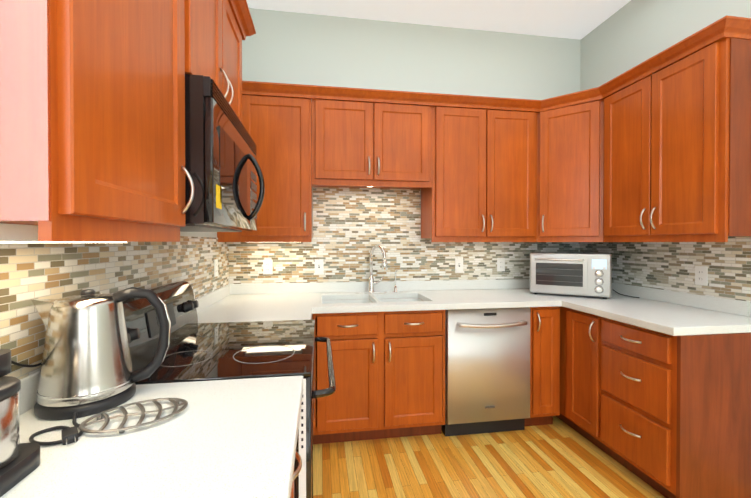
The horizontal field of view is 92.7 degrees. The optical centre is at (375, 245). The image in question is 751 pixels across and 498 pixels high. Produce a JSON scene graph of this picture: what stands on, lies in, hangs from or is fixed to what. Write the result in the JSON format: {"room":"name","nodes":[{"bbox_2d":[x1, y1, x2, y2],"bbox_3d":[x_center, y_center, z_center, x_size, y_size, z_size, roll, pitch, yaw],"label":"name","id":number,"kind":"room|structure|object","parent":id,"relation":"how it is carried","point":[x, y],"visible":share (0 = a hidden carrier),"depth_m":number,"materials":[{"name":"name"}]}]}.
{"room":"kitchen","nodes":[
{"label":"kitchen","id":0,"kind":"room"},
{"bbox_2d":[180,232,216,237],"bbox_3d":[-0.697,-0.237,-0.548,0.150,3.100,6.600,0,0,-9],"label":"wall","id":1,"kind":"structure","parent":0,"point":[202,234],"depth_m":2.08,"materials":[{"name":"white paint"}]},
{"bbox_2d":[0,0,195,241],"bbox_3d":[-0.657,-0.520,0.750,0.318,1.024,0.500,0,0,-9],"label":"upper cabinet","id":2,"kind":"object","parent":1,"relation":"attached to","point":[92,120],"depth_m":0.62,"materials":[{"name":"brown wood"}]},
{"bbox_2d":[0,236,231,378],"bbox_3d":[-0.943,0.196,1.583,0.008,0.479,2.250,0,0,-9],"label":"backsplash","id":3,"kind":"structure","parent":1,"relation":"attached to","point":[28,271],"depth_m":1.03,"materials":[{"name":"tile"}]},
{"bbox_2d":[214,259,217,276],"bbox_3d":[-1.057,0.151,2.375,0.006,0.114,0.070,0,0,-9],"label":"electrical outlet","id":4,"kind":"object","parent":3,"relation":"attached to","point":[215,267],"visible":1,"depth_m":2.36,"materials":[{"name":"white plastic"}]},
{"bbox_2d":[196,0,241,122],"bbox_3d":[-0.753,-0.767,1.372,0.318,0.540,0.759,0,0,-9],"label":"upper cabinet","id":5,"kind":"object","parent":1,"relation":"attached to","point":[218,35],"depth_m":1.37,"materials":[{"name":"brown wood"}]},
{"bbox_2d":[180,74,264,231],"bbox_3d":[-0.684,-0.277,1.386,0.452,0.432,0.752,0,0,-9],"label":"microwave","id":6,"kind":"object","parent":5,"relation":"attached to","point":[222,167],"visible":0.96,"depth_m":1.10,"materials":[{"name":"black metal"}]},
{"bbox_2d":[242,8,580,319],"bbox_3d":[0.333,-0.266,3.025,3.270,3.100,0.150,0,0,-9],"label":"wall","id":7,"kind":"structure","parent":0,"point":[302,48],"depth_m":2.92,"materials":[{"name":"white paint"}]},
{"bbox_2d":[217,95,312,241],"bbox_3d":[-0.784,-0.536,2.612,0.631,1.024,0.318,0,0,-9],"label":"upper cabinet","id":8,"kind":"object","parent":7,"relation":"attached to","point":[281,128],"depth_m":2.48,"materials":[{"name":"brown wood"}]},
{"bbox_2d":[228,0,750,112],"bbox_3d":[0.544,-1.053,1.646,2.966,0.070,2.011,0,0,-9],"label":"crown molding","id":9,"kind":"structure","parent":8,"relation":"attached to","point":[726,26],"depth_m":2.45,"materials":[{"name":"brown wood"}]},
{"bbox_2d":[313,99,436,190],"bbox_3d":[-0.037,-0.739,2.725,0.877,0.619,0.318,0,0,-9],"label":"upper cabinet","id":10,"kind":"object","parent":7,"relation":"attached to","point":[356,144],"depth_m":2.57,"materials":[{"name":"brown wood"}]},
{"bbox_2d":[232,187,579,283],"bbox_3d":[0.345,-0.083,2.948,2.970,0.753,0.009,0,0,-9],"label":"backsplash","id":11,"kind":"structure","parent":7,"relation":"attached to","point":[352,227],"depth_m":2.89,"materials":[{"name":"tile"}]},
{"bbox_2d":[263,260,272,273],"bbox_3d":[-0.831,0.168,2.762,0.070,0.114,0.006,0,0,-9],"label":"electrical outlet","id":12,"kind":"object","parent":11,"relation":"attached to","point":[267,266],"visible":1,"depth_m":2.76,"materials":[{"name":"white plastic"}]},
{"bbox_2d":[315,259,323,273],"bbox_3d":[-0.444,0.167,2.818,0.070,0.114,0.014,0,0,-9],"label":"light switch","id":13,"kind":"object","parent":11,"relation":"attached to","point":[319,266],"visible":1,"depth_m":2.82,"materials":[{"name":"white plastic"}]},
{"bbox_2d":[455,258,462,271],"bbox_3d":[0.702,0.166,2.994,0.070,0.114,0.014,0,0,-9],"label":"light switch","id":14,"kind":"object","parent":11,"relation":"attached to","point":[458,264],"visible":1,"depth_m":3.00,"materials":[{"name":"white plastic"}]},
{"bbox_2d":[497,258,504,270],"bbox_3d":[1.071,0.165,3.054,0.070,0.114,0.006,0,0,-9],"label":"electrical outlet","id":15,"kind":"object","parent":11,"relation":"attached to","point":[500,264],"visible":1,"depth_m":3.05,"materials":[{"name":"white plastic"}]},
{"bbox_2d":[421,107,536,241],"bbox_3d":[0.815,-0.538,2.857,0.844,1.024,0.318,0,0,-9],"label":"upper cabinet","id":16,"kind":"object","parent":7,"relation":"attached to","point":[471,174],"depth_m":2.70,"materials":[{"name":"brown wood"}]},
{"bbox_2d":[246,0,630,39],"bbox_3d":[0.845,-1.829,-0.324,3.270,0.080,6.900,0,0,-9],"label":"ceiling","id":17,"kind":"structure","parent":0,"point":[576,19],"depth_m":2.79,"materials":[{"name":"white paint"}]},
{"bbox_2d":[314,416,665,497],"bbox_3d":[0.845,1.351,-0.298,3.270,0.080,6.900,0,0,-9],"label":"floor","id":18,"kind":"structure","parent":0,"point":[558,458],"depth_m":2.07,"materials":[{"name":"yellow wood"}]},
{"bbox_2d":[122,280,335,497],"bbox_3d":[-0.536,0.734,1.417,0.733,1.125,0.752,0,0,-9],"label":"range","id":19,"kind":"object","parent":18,"relation":"on","point":[196,351],"visible":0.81,"depth_m":1.25,"materials":[{"name":"black glass"}]},
{"bbox_2d":[290,451,301,497],"bbox_3d":[-0.627,0.861,1.664,0.651,0.868,2.263,0,0,-9],"label":"base cabinet","id":20,"kind":"object","parent":18,"relation":"on","point":[298,469],"visible":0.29,"depth_m":0.85,"materials":[{"name":"brown wood"}]},
{"bbox_2d":[0,370,302,497],"bbox_3d":[-0.496,0.372,0.776,0.643,0.120,0.506,0,0,-9],"label":"countertop","id":21,"kind":"structure","parent":20,"relation":"on","point":[233,438],"depth_m":0.70,"materials":[{"name":"white stone"}]},
{"bbox_2d":[0,349,39,496],"bbox_3d":[-0.678,0.213,0.566,0.180,0.360,0.158,0,0,-9],"label":"grinder","id":22,"kind":"object","parent":21,"relation":"on","point":[19,461],"visible":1,"depth_m":0.59,"materials":[{"name":"silver plastic"}]},
{"bbox_2d":[11,360,41,366],"bbox_3d":[-0.803,0.235,0.794,0.020,0.121,0.378,0,0,-9],"label":"cord","id":23,"kind":"object","parent":22,"relation":"attached to","point":[22,365],"visible":0.33,"depth_m":0.83,"materials":[{"name":"black plastic"}]},
{"bbox_2d":[31,287,170,420],"bbox_3d":[-0.684,0.250,0.900,0.274,0.282,0.198,0,0,-9],"label":"kettle","id":24,"kind":"object","parent":21,"relation":"on","point":[86,368],"visible":1,"depth_m":0.84,"materials":[{"name":"silver metal"}]},
{"bbox_2d":[29,412,82,445],"bbox_3d":[-0.649,0.383,0.747,0.108,0.018,0.124,0,0,-9],"label":"cord","id":25,"kind":"object","parent":24,"relation":"attached to","point":[69,435],"visible":0.96,"depth_m":0.72,"materials":[{"name":"black plastic"}]},
{"bbox_2d":[79,398,187,432],"bbox_3d":[-0.540,0.386,0.812,0.194,0.011,0.154,0,0,-9],"label":"trivet","id":26,"kind":"object","parent":21,"relation":"on","point":[107,418],"visible":0.96,"depth_m":0.80,"materials":[{"name":"silver metal"}]},
{"bbox_2d":[313,298,444,443],"bbox_3d":[-0.009,0.853,2.590,0.865,0.868,0.618,0,0,-9],"label":"base cabinet","id":27,"kind":"object","parent":18,"relation":"on","point":[389,368],"depth_m":2.30,"materials":[{"name":"brown wood"}]},
{"bbox_2d":[195,291,319,322],"bbox_3d":[-0.669,0.362,1.957,0.660,0.120,0.346,0,0,-9],"label":"countertop","id":28,"kind":"structure","parent":27,"relation":"on","point":[217,306],"depth_m":2.20,"materials":[{"name":"white stone"}]},
{"bbox_2d":[206,279,559,313],"bbox_3d":[0.395,0.429,2.629,2.966,0.265,0.658,0,0,-9],"label":"countertop","id":29,"kind":"structure","parent":27,"relation":"on","point":[335,297],"depth_m":2.75,"materials":[{"name":"white stone"}]},
{"bbox_2d":[355,244,386,293],"bbox_3d":[-0.024,0.183,2.752,0.250,0.383,0.199,0,0,-9],"label":"faucet","id":30,"kind":"object","parent":29,"relation":"on","point":[371,283],"visible":0.98,"depth_m":2.80,"materials":[{"name":"silver metal"}]},
{"bbox_2d":[393,270,397,292],"bbox_3d":[0.163,0.282,2.818,0.040,0.184,0.106,0,0,-9],"label":"soap dispenser","id":31,"kind":"object","parent":29,"relation":"on","point":[395,289],"visible":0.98,"depth_m":2.84,"materials":[{"name":"silver metal"}]},
{"bbox_2d":[530,252,611,298],"bbox_3d":[1.495,0.218,2.756,0.530,0.314,0.440,0,1,31],"label":"toaster oven","id":32,"kind":"object","parent":29,"relation":"on","point":[578,274],"visible":1,"depth_m":2.59,"materials":[{"name":"silver metal"}]},
{"bbox_2d":[441,307,530,436],"bbox_3d":[0.725,0.854,2.653,0.592,0.866,0.661,0,0,-9],"label":"dishwasher","id":33,"kind":"object","parent":18,"relation":"on","point":[487,370],"visible":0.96,"depth_m":2.39,"materials":[{"name":"silver metal"}]},
{"bbox_2d":[525,306,559,426],"bbox_3d":[1.129,0.852,2.765,0.230,0.868,0.618,0,0,-9],"label":"base cabinet","id":34,"kind":"object","parent":18,"relation":"on","point":[544,321],"depth_m":2.47,"materials":[{"name":"brown wood"}]},
{"bbox_2d":[556,306,750,497],"bbox_3d":[1.597,0.855,2.429,0.651,0.868,1.426,0,0,-9],"label":"base cabinet","id":35,"kind":"object","parent":18,"relation":"on","point":[666,415],"visible":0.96,"depth_m":1.75,"materials":[{"name":"brown wood"}]},
{"bbox_2d":[560,283,750,335],"bbox_3d":[1.649,0.361,2.099,0.647,0.120,0.770,0,0,-9],"label":"countertop","id":36,"kind":"structure","parent":35,"relation":"on","point":[673,313],"depth_m":2.06,"materials":[{"name":"white stone"}]},
{"bbox_2d":[580,0,750,301],"bbox_3d":[2.378,-0.241,-0.076,0.168,3.100,6.600,0,0,-9],"label":"wall","id":37,"kind":"structure","parent":0,"point":[629,35],"depth_m":2.56,"materials":[{"name":"white paint"}]},
{"bbox_2d":[536,100,599,241],"bbox_3d":[1.557,-0.537,2.825,0.607,1.024,0.607,0,0,-9],"label":"upper cabinet","id":38,"kind":"object","parent":37,"relation":"attached to","point":[568,138],"depth_m":2.64,"materials":[{"name":"brown wood"}]},
{"bbox_2d":[580,237,750,301],"bbox_3d":[1.925,0.290,2.421,0.008,0.679,1.465,0,0,-9],"label":"backsplash","id":39,"kind":"structure","parent":37,"relation":"attached to","point":[670,266],"depth_m":2.26,"materials":[{"name":"tile"}]},
{"bbox_2d":[695,266,707,285],"bbox_3d":[1.958,0.183,2.153,0.006,0.114,0.070,0,0,-9],"label":"electrical outlet","id":40,"kind":"object","parent":39,"relation":"attached to","point":[701,275],"visible":1,"depth_m":2.15,"materials":[{"name":"white plastic"}]},
{"bbox_2d":[600,38,750,241],"bbox_3d":[1.805,-0.532,2.162,0.318,1.024,0.775,0,0,-9],"label":"upper cabinet","id":41,"kind":"object","parent":37,"relation":"attached to","point":[663,155],"depth_m":1.96,"materials":[{"name":"brown wood"}]}
]}

